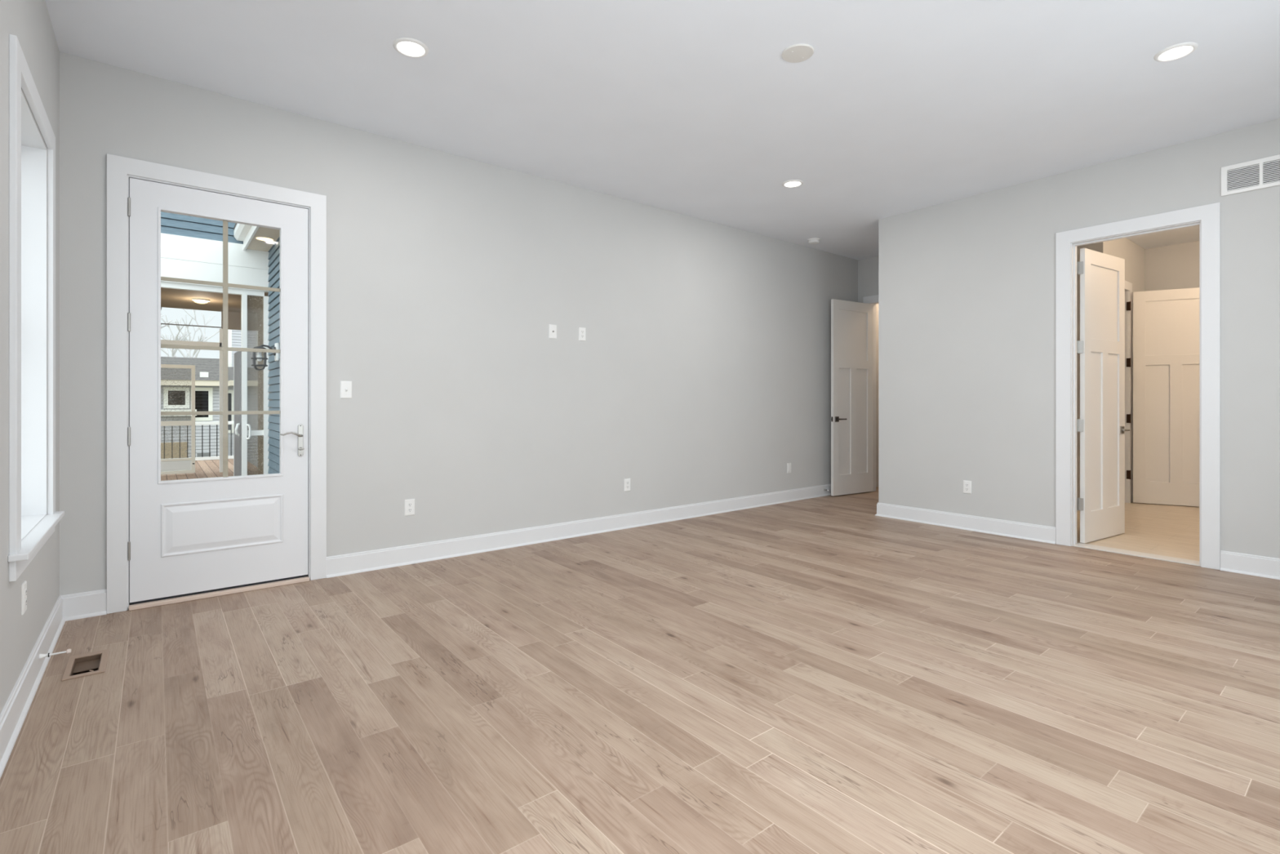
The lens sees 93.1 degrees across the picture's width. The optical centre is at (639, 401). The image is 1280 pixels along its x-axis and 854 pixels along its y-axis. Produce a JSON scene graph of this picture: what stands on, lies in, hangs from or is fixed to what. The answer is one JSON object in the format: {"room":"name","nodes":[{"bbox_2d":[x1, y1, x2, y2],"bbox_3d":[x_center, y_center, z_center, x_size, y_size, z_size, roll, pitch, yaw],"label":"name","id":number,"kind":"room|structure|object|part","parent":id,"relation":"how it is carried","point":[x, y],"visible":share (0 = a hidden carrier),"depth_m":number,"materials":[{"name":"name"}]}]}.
{"room":"empty bedroom","nodes":[
{"label":"empty bedroom","id":0,"kind":"room"},
{"bbox_2d":[0,0,59,713],"bbox_3d":[-1.647,-0.348,1.254,0.200,3.047,4.935,0,0,-39],"label":"wall","id":1,"kind":"structure","parent":0,"point":[29,20],"depth_m":2.39,"materials":[{"name":"grey paint"}]},
{"bbox_2d":[21,580,26,614],"bbox_3d":[-2.400,0.765,2.364,0.009,0.116,0.072,0,0,-39],"label":"outlet","id":2,"kind":"object","parent":1,"relation":"attached to","point":[24,586],"visible":1,"depth_m":2.34,"materials":[{"name":"white plastic"}]},
{"bbox_2d":[0,595,65,778],"bbox_3d":[-1.559,1.107,1.324,0.026,0.135,4.935,0,0,-39],"label":"baseboard","id":3,"kind":"structure","parent":1,"relation":"attached to","point":[13,714],"depth_m":2.34,"materials":[{"name":"white paint"}]},
{"bbox_2d":[8,34,64,581],"bbox_3d":[-2.600,-0.329,2.488,0.252,1.928,1.077,0,0,-39],"label":"window","id":4,"kind":"structure","parent":1,"relation":"in","point":[30,527],"depth_m":2.83,"materials":[{"name":"white paint"}]},
{"bbox_2d":[39,648,71,658],"bbox_3d":[-2.542,1.097,2.635,0.099,0.022,0.022,0,0,-39],"label":"door stop","id":5,"kind":"object","parent":1,"relation":"attached to","point":[68,651],"visible":1,"depth_m":2.62,"materials":[{"name":"white plastic"}]},
{"bbox_3d":[-2.535,1.097,2.640,0.055,0.011,0.011,0,0,-39],"label":"rod","id":6,"kind":"part","parent":5,"relation":"part of","materials":[{"name":"white plastic"}]},
{"bbox_2d":[267,235,279,473],"bbox_3d":[-3.465,-0.325,6.348,0.134,3.600,4.955,0,0,-39],"label":"wall","id":7,"kind":"structure","parent":0,"point":[273,420],"depth_m":7.83,"materials":[{"name":"blue wood"}]},
{"bbox_2d":[233,222,279,251],"bbox_3d":[-3.539,-2.368,6.276,0.700,0.715,4.935,0,0,-39],"label":"roof eave","id":8,"kind":"object","parent":7,"relation":"attached to","point":[246,233],"visible":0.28,"depth_m":7.62,"materials":[{"name":"grey"}]},
{"bbox_2d":[254,236,274,241],"bbox_3d":[-4.694,-2.026,7.577,0.210,0.007,0.210,0,0,-39],"label":"soffit light","id":9,"kind":"object","parent":8,"relation":"attached to","point":[260,238],"visible":1,"depth_m":7.56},
{"bbox_2d":[251,342,279,370],"bbox_3d":[-4.636,-0.552,7.482,0.288,0.347,0.184,0,0,-39],"label":"wall lantern","id":10,"kind":"object","parent":7,"relation":"attached to","point":[260,358],"visible":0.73,"depth_m":7.45,"materials":[{"name":"black metal"}]},
{"bbox_2d":[253,346,265,348],"bbox_3d":[-4.677,-0.645,7.450,0.184,0.060,0.184,0,0,-39],"label":"hood","id":11,"kind":"object","parent":10,"relation":"attached to","point":[258,347],"depth_m":7.40,"materials":[{"name":"black metal"}]},
{"bbox_2d":[257,351,262,361],"bbox_3d":[-4.677,-0.555,7.450,0.060,0.130,0.060,0,0,-39],"label":"bulb","id":12,"kind":"object","parent":10,"relation":"attached to","point":[259,353],"depth_m":7.43,"materials":[{"name":"glass"}]},
{"bbox_3d":[-4.614,-0.659,7.500,0.174,0.085,0.024,0,0,-39],"label":"arm","id":13,"kind":"part","parent":10,"relation":"part of","materials":[{"name":"black metal"}]},
{"bbox_2d":[59,51,878,595],"bbox_3d":[0.360,-0.288,6.116,9.405,3.167,0.160,0,0,-39],"label":"wall","id":14,"kind":"structure","parent":0,"point":[701,371],"depth_m":4.72,"materials":[{"name":"grey paint"}]},
{"bbox_2d":[59,588,106,621],"bbox_3d":[-3.026,1.107,3.294,0.191,0.135,0.026,0,0,-39],"label":"baseboard","id":15,"kind":"structure","parent":14,"relation":"attached to","point":[89,603],"depth_m":3.30,"materials":[{"name":"white paint"}]},
{"bbox_2d":[106,153,326,613],"bbox_3d":[-2.562,-0.097,3.747,1.100,2.544,0.217,0,0,-39],"label":"door","id":16,"kind":"structure","parent":14,"relation":"in","point":[169,541],"depth_m":3.62,"materials":[{"name":"white paint"}]},
{"bbox_2d":[160,220,279,476],"bbox_3d":[-2.557,-0.323,3.720,0.604,1.575,0.010,0,0,-39],"label":"window","id":17,"kind":"structure","parent":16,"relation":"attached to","point":[224,284],"depth_m":3.72,"materials":[{"name":"clear glass"}]},
{"bbox_3d":[-2.534,0.750,3.703,0.618,0.309,0.008,0,0,-39],"label":"raised panel","id":18,"kind":"part","parent":16,"relation":"part of","materials":[{"name":"white paint"}]},
{"bbox_3d":[-2.243,0.213,3.899,0.132,0.037,0.057,0,0,-39],"label":"lever","id":19,"kind":"part","parent":16,"relation":"part of","materials":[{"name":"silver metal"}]},
{"bbox_3d":[-2.217,0.255,3.957,0.031,0.212,0.007,0,0,-39],"label":"handle","id":20,"kind":"part","parent":16,"relation":"part of","materials":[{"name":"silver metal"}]},
{"bbox_2d":[340,381,351,398],"bbox_3d":[-1.996,-0.079,4.120,0.074,0.118,0.020,0,0,-39],"label":"light switch","id":21,"kind":"object","parent":14,"relation":"attached to","point":[345,386],"visible":1,"depth_m":4.12,"materials":[{"name":"white plastic"}]},
{"bbox_2d":[404,498,414,515],"bbox_3d":[-1.667,0.768,4.389,0.072,0.116,0.009,0,0,-39],"label":"outlet","id":22,"kind":"object","parent":14,"relation":"attached to","point":[409,504],"visible":1,"depth_m":4.39,"materials":[{"name":"white plastic"}]},
{"bbox_2d":[548,324,556,338],"bbox_3d":[-0.734,-0.591,5.129,0.076,0.118,0.018,0,0,-39],"label":"cable plate","id":23,"kind":"object","parent":14,"relation":"attached to","point":[552,328],"visible":1,"depth_m":5.13,"materials":[{"name":"white plastic"}]},
{"bbox_2d":[326,484,831,577],"bbox_3d":[0.403,1.107,6.031,6.384,0.135,0.026,0,0,-39],"label":"baseboard","id":24,"kind":"structure","parent":14,"relation":"attached to","point":[376,559],"depth_m":5.05,"materials":[{"name":"white paint"}]},
{"bbox_2d":[578,327,586,341],"bbox_3d":[-0.505,-0.590,5.317,0.072,0.116,0.009,0,0,-39],"label":"outlet","id":25,"kind":"object","parent":14,"relation":"attached to","point":[582,331],"visible":1,"depth_m":5.32,"materials":[{"name":"white plastic"}]},
{"bbox_2d":[624,478,630,491],"bbox_3d":[-0.116,0.776,5.628,0.072,0.116,0.009,0,0,-39],"label":"outlet","id":26,"kind":"object","parent":14,"relation":"attached to","point":[627,481],"visible":1,"depth_m":5.62,"materials":[{"name":"white plastic"}]},
{"bbox_2d":[786,462,791,472],"bbox_3d":[1.757,0.783,7.124,0.072,0.116,0.010,0,0,-39],"label":"wall plate","id":27,"kind":"object","parent":14,"relation":"attached to","point":[788,464],"visible":1,"depth_m":7.11,"materials":[{"name":"white plastic"}]},
{"bbox_2d":[0,486,1279,853],"bbox_3d":[2.367,1.233,4.331,10.315,0.124,5.135,0,0,-39],"label":"floor","id":28,"kind":"structure","parent":0,"point":[826,674],"depth_m":2.34,"materials":[{"name":"brown wood"}]},
{"bbox_2d":[61,648,109,680],"bbox_3d":[-2.471,1.228,2.705,0.138,0.125,0.301,0,0,-39],"label":"floor vent","id":29,"kind":"object","parent":28,"relation":"in","point":[96,664],"visible":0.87,"depth_m":2.74,"materials":[{"name":"brown wood"}]},
{"bbox_2d":[44,0,1279,260],"bbox_3d":[2.356,-1.916,4.425,10.415,0.111,5.295,0,0,-39],"label":"ceiling","id":30,"kind":"structure","parent":0,"point":[695,108],"depth_m":3.56,"materials":[{"name":"white paint"}]},
{"bbox_2d":[392,37,428,57],"bbox_3d":[-1.213,-1.867,3.208,0.178,0.010,0.178,0,0,-39],"label":"recessed light","id":31,"kind":"object","parent":30,"relation":"in","point":[410,47],"visible":1,"depth_m":3.20,"materials":[{"name":"white plastic"}]},
{"bbox_2d":[782,179,803,187],"bbox_3d":[1.312,-1.867,5.207,0.178,0.010,0.178,0,0,-39],"label":"recessed light","id":32,"kind":"object","parent":30,"relation":"in","point":[793,183],"visible":1,"depth_m":5.19,"materials":[{"name":"white plastic"}]},
{"bbox_2d":[807,238,820,244],"bbox_3d":[2.013,-1.849,7.014,0.140,0.047,0.140,0,0,-39],"label":"smoke detector","id":33,"kind":"object","parent":30,"relation":"attached to","point":[811,241],"visible":1,"depth_m":6.97,"materials":[{"name":"white plastic"}]},
{"bbox_2d":[1153,42,1198,62],"bbox_3d":[2.871,-1.867,3.248,0.178,0.010,0.178,0,0,-39],"label":"recessed light","id":34,"kind":"object","parent":30,"relation":"in","point":[1176,51],"visible":1,"depth_m":3.24,"materials":[{"name":"white plastic"}]},
{"bbox_2d":[857,256,878,302],"bbox_3d":[3.290,-0.348,7.627,0.120,3.047,1.135,0,0,-39],"label":"wall","id":35,"kind":"structure","parent":0,"point":[868,268],"depth_m":7.92,"materials":[{"name":"grey paint"}]},
{"bbox_2d":[831,294,878,495],"bbox_3d":[3.026,-0.097,7.647,1.233,2.544,0.667,0,0,12],"label":"door","id":36,"kind":"structure","parent":35,"relation":"in","point":[853,324],"depth_m":7.65,"materials":[{"name":"white paint"}]},
{"bbox_3d":[2.431,0.220,7.476,0.066,0.066,0.009,0,0,-32],"label":"handle","id":37,"kind":"part","parent":36,"relation":"part of","materials":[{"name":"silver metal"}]},
{"bbox_3d":[3.240,-0.097,7.580,0.018,2.544,0.973,0,0,-39],"label":"casing","id":38,"kind":"part","parent":36,"relation":"part of","materials":[{"name":"white paint"}]},
{"bbox_2d":[878,118,1279,558],"bbox_3d":[3.688,-0.348,4.788,0.120,3.047,3.800,0,0,-39],"label":"wall","id":39,"kind":"structure","parent":0,"point":[966,286],"depth_m":5.18,"materials":[{"name":"grey paint"}]},
{"bbox_2d":[875,502,1055,543],"bbox_3d":[3.499,1.107,6.078,1.486,0.135,1.600,0,0,-39],"label":"baseboard","id":40,"kind":"structure","parent":39,"relation":"attached to","point":[1041,533],"depth_m":5.52,"materials":[{"name":"white paint"}]},
{"bbox_2d":[963,480,971,493],"bbox_3d":[2.997,0.785,5.551,0.009,0.116,0.072,0,0,-39],"label":"outlet","id":41,"kind":"object","parent":39,"relation":"attached to","point":[966,484],"visible":1,"depth_m":5.54,"materials":[{"name":"white plastic"}]},
{"bbox_2d":[1055,202,1220,569],"bbox_3d":[4.092,-0.106,4.893,0.917,2.562,0.987,0,0,-39],"label":"door","id":42,"kind":"structure","parent":39,"relation":"in","point":[1100,347],"depth_m":4.96,"materials":[{"name":"white paint"}]},
{"bbox_3d":[4.238,0.250,5.324,0.066,0.066,0.009,0,0,-32],"label":"handle","id":43,"kind":"part","parent":42,"relation":"part of","materials":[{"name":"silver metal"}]},
{"bbox_2d":[1220,550,1279,579],"bbox_3d":[4.431,1.107,3.741,0.026,0.135,1.236,0,0,-39],"label":"baseboard","id":44,"kind":"structure","parent":39,"relation":"attached to","point":[1232,562],"depth_m":4.11,"materials":[{"name":"white paint"}]},
{"bbox_2d":[1221,154,1279,196],"bbox_3d":[4.284,-1.530,3.935,0.014,0.202,0.744,0,0,-39],"label":"air vent","id":45,"kind":"object","parent":39,"relation":"in","point":[1262,173],"visible":1,"depth_m":4.11,"materials":[{"name":"white plastic"}]},
{"bbox_2d":[1076,244,1089,497],"bbox_3d":[4.507,-0.348,6.984,0.120,3.047,1.150,0,0,-39],"label":"wall","id":46,"kind":"structure","parent":0,"point":[1078,247],"depth_m":6.57,"materials":[{"name":"grey paint"}]},
{"bbox_2d":[1089,238,1145,292],"bbox_3d":[5.517,-0.348,6.978,1.690,3.047,0.120,0,0,-39],"label":"wall","id":47,"kind":"structure","parent":0,"point":[1134,255],"depth_m":7.05,"materials":[{"name":"grey paint"}]},
{"bbox_2d":[1124,280,1199,506],"bbox_3d":[5.608,-0.097,6.801,1.442,2.544,0.592,0,0,-8],"label":"door","id":48,"kind":"structure","parent":47,"relation":"in","point":[1162,326],"depth_m":6.86,"materials":[{"name":"white paint"}]},
{"bbox_3d":[5.324,-0.097,6.735,0.994,2.544,0.018,0,0,-39],"label":"casing","id":49,"kind":"part","parent":48,"relation":"part of","materials":[{"name":"white paint"}]},
{"bbox_2d":[1145,240,1199,291],"bbox_3d":[6.617,-0.348,7.050,0.120,3.047,3.680,0,0,-39],"label":"wall","id":50,"kind":"structure","parent":0,"point":[1176,266],"depth_m":7.25,"materials":[{"name":"grey paint"}]},
{"label":"outside","id":51,"kind":"structure","parent":0,"visible":0},
{"bbox_2d":[160,458,262,480],"bbox_3d":[-7.900,1.435,7.570,6.100,0.200,12.410,0,0,-39],"label":"deck","id":52,"kind":"object","parent":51,"point":[207,468],"depth_m":11.53,"materials":[{"name":"brown wood"}]},
{"bbox_2d":[160,364,195,474],"bbox_3d":[-8.551,0.324,10.838,0.961,1.973,0.041,0,0,-39],"label":"screen door","id":53,"kind":"structure","parent":52,"relation":"on","point":[179,465],"depth_m":11.04,"materials":[{"name":"white metal"}]},
{"bbox_3d":[-8.554,1.167,10.845,0.845,0.185,0.016,0,0,-39],"label":"kick panel","id":54,"kind":"part","parent":53,"relation":"part of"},
{"bbox_2d":[164,421,233,460],"bbox_3d":[-11.639,0.865,12.333,6.000,0.940,0.100,0,0,-39],"label":"deck railing","id":55,"kind":"object","parent":52,"relation":"on","point":[200,423],"visible":0.3,"depth_m":13.71,"materials":[{"name":"black metal"}]},
{"bbox_3d":[-11.647,1.295,12.326,5.980,0.070,0.060,0,0,-39],"label":"rail","id":56,"kind":"part","parent":55,"relation":"part of","materials":[{"name":"white wood"}]},
{"bbox_3d":[-11.647,0.497,12.326,5.980,0.075,0.090,0,0,-39],"label":"rail","id":57,"kind":"part","parent":55,"relation":"part of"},
{"bbox_2d":[160,233,271,475],"bbox_3d":[-8.495,-0.376,8.394,6.200,3.422,4.560,0,0,-39],"label":"porch","id":58,"kind":"object","parent":52,"relation":"on","point":[184,257],"visible":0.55,"depth_m":8.13,"materials":[{"name":"white wood"}]},
{"bbox_3d":[-10.039,-1.394,9.739,5.465,0.018,0.030,0,0,-39],"label":"thin rail","id":59,"kind":"part","parent":58,"relation":"part of","materials":[{"name":"wood"}]},
{"bbox_3d":[-10.039,-1.065,9.739,5.465,0.080,0.070,0,0,-39],"label":"rail","id":60,"kind":"part","parent":58,"relation":"part of","materials":[{"name":"beige wood"}]},
{"bbox_2d":[191,298,209,303],"bbox_3d":[-7.343,-1.668,10.133,0.240,0.064,0.240,0,0,-39],"label":"porch light","id":61,"kind":"object","parent":58,"relation":"attached to","point":[197,300],"visible":1,"depth_m":10.07,"materials":[{"name":"white glass"}]},
{"bbox_2d":[160,211,243,244],"bbox_3d":[-7.317,-3.256,6.511,5.690,2.338,0.134,0,0,-39],"label":"wall","id":62,"kind":"structure","parent":58,"relation":"on","point":[171,224],"depth_m":7.74,"materials":[{"name":"blue wood"}]},
{"bbox_3d":[-8.515,-1.728,8.340,6.100,0.055,4.220,0,0,-39],"label":"ceiling panel","id":63,"kind":"part","parent":58,"relation":"part of","materials":[{"name":"wood"}]},
{"bbox_3d":[-7.911,-0.018,11.445,0.050,2.705,0.080,0,0,-39],"label":"post","id":64,"kind":"part","parent":58,"relation":"part of","materials":[{"name":"beige wood"}]},
{"bbox_2d":[233,351,250,475],"bbox_3d":[-5.527,0.315,8.363,0.175,2.000,0.912,0,0,-39],"label":"screen door","id":65,"kind":"structure","parent":58,"relation":"attached to","point":[237,355],"depth_m":8.27,"materials":[{"name":"grey metal"}]},
{"bbox_3d":[-5.349,0.380,8.058,0.034,0.177,0.146,0,0,-16],"label":"handle","id":66,"kind":"part","parent":65,"relation":"part of","materials":[{"name":"white metal"}]},
{"bbox_3d":[-5.208,0.405,8.067,0.058,0.204,0.033,0,0,27],"label":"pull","id":67,"kind":"part","parent":65,"relation":"part of","materials":[{"name":"white metal"}]},
{"bbox_3d":[-5.296,-0.045,8.107,0.055,2.760,0.120,0,0,-39],"label":"door post","id":68,"kind":"part","parent":58,"relation":"part of","materials":[{"name":"white wood"}]},
{"bbox_3d":[-5.196,0.425,8.181,0.192,0.070,0.050,0,0,-39],"label":"rail","id":69,"kind":"part","parent":58,"relation":"part of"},
{"bbox_3d":[-5.095,-0.045,8.255,0.060,2.760,0.100,0,0,-39],"label":"corner post","id":70,"kind":"part","parent":58,"relation":"part of","materials":[{"name":"white wood"}]},
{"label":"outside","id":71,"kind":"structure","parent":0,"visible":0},
{"bbox_3d":[-22.998,2.475,32.808,85.000,0.200,70.025,0,0,-39],"label":"ground","id":72,"kind":"structure","parent":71,"visible":0},
{"bbox_2d":[160,314,175,328],"bbox_3d":[-21.031,-1.238,25.067,2.858,7.236,4.348,0,0,-39],"label":"bare tree","id":73,"kind":"object","parent":72,"relation":"on","point":[170,322],"visible":0.03,"depth_m":25.07,"materials":[{"name":"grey plant"}]},
{"bbox_2d":[160,441,186,458],"bbox_3d":[-13.803,1.725,14.610,4.660,1.300,0.060,0,0,-39],"label":"fence","id":74,"kind":"object","parent":72,"relation":"on","point":[183,444],"visible":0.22,"depth_m":15.86,"materials":[{"name":"beige wood"}]},
{"bbox_2d":[160,308,219,386],"bbox_3d":[-22.880,-1.216,30.741,3.808,7.214,2.968,0,0,-39],"label":"bare tree","id":75,"kind":"object","parent":72,"relation":"on","point":[173,351],"visible":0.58,"depth_m":30.42,"materials":[{"name":"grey plant"}]},
{"bbox_2d":[160,329,257,467],"bbox_3d":[-18.332,-0.675,19.753,14.400,6.100,6.650,0,0,-39],"label":"neighbor house","id":76,"kind":"structure","parent":72,"relation":"on","point":[175,396],"depth_m":19.60,"materials":[{"name":"grey"}]},
{"bbox_3d":[-14.571,-0.110,19.057,0.450,0.470,0.008,0,0,-39],"label":"pane","id":77,"kind":"part","parent":76,"relation":"part of","materials":[{"name":"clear glass"}]},
{"bbox_3d":[-14.071,0.090,19.456,0.370,0.870,0.008,0,0,-39],"label":"pane","id":78,"kind":"part","parent":76,"relation":"part of","materials":[{"name":"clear glass"}]},
{"bbox_2d":[200,372,208,377],"bbox_3d":[-14.077,-0.860,19.568,0.220,0.170,0.150,0,0,-39],"label":"roof vent","id":79,"kind":"object","parent":76,"relation":"attached to","point":[202,374],"depth_m":19.51,"materials":[{"name":"white metal"}]},
{"bbox_3d":[-13.873,0.350,20.627,0.320,1.270,0.010,0,0,-39],"label":"pane","id":80,"kind":"part","parent":76,"relation":"part of","materials":[{"name":"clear glass"}]},
{"bbox_3d":[-15.178,-2.475,22.413,0.130,2.500,0.030,0,0,-39],"label":"corner trim","id":81,"kind":"part","parent":76,"relation":"part of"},
{"bbox_3d":[-10.232,1.550,14.416,1.200,0.150,0.700,0,0,-39],"label":"ledge","id":82,"kind":"object","parent":72,"relation":"on","visible":0},
{"bbox_2d":[196,451,208,457],"bbox_3d":[-10.310,1.340,14.322,0.260,0.270,0.290,0,0,-39],"label":"crate","id":83,"kind":"object","parent":82,"relation":"on","point":[206,453],"visible":0.29,"depth_m":14.22,"materials":[{"name":"grey plastic"}]}
]}

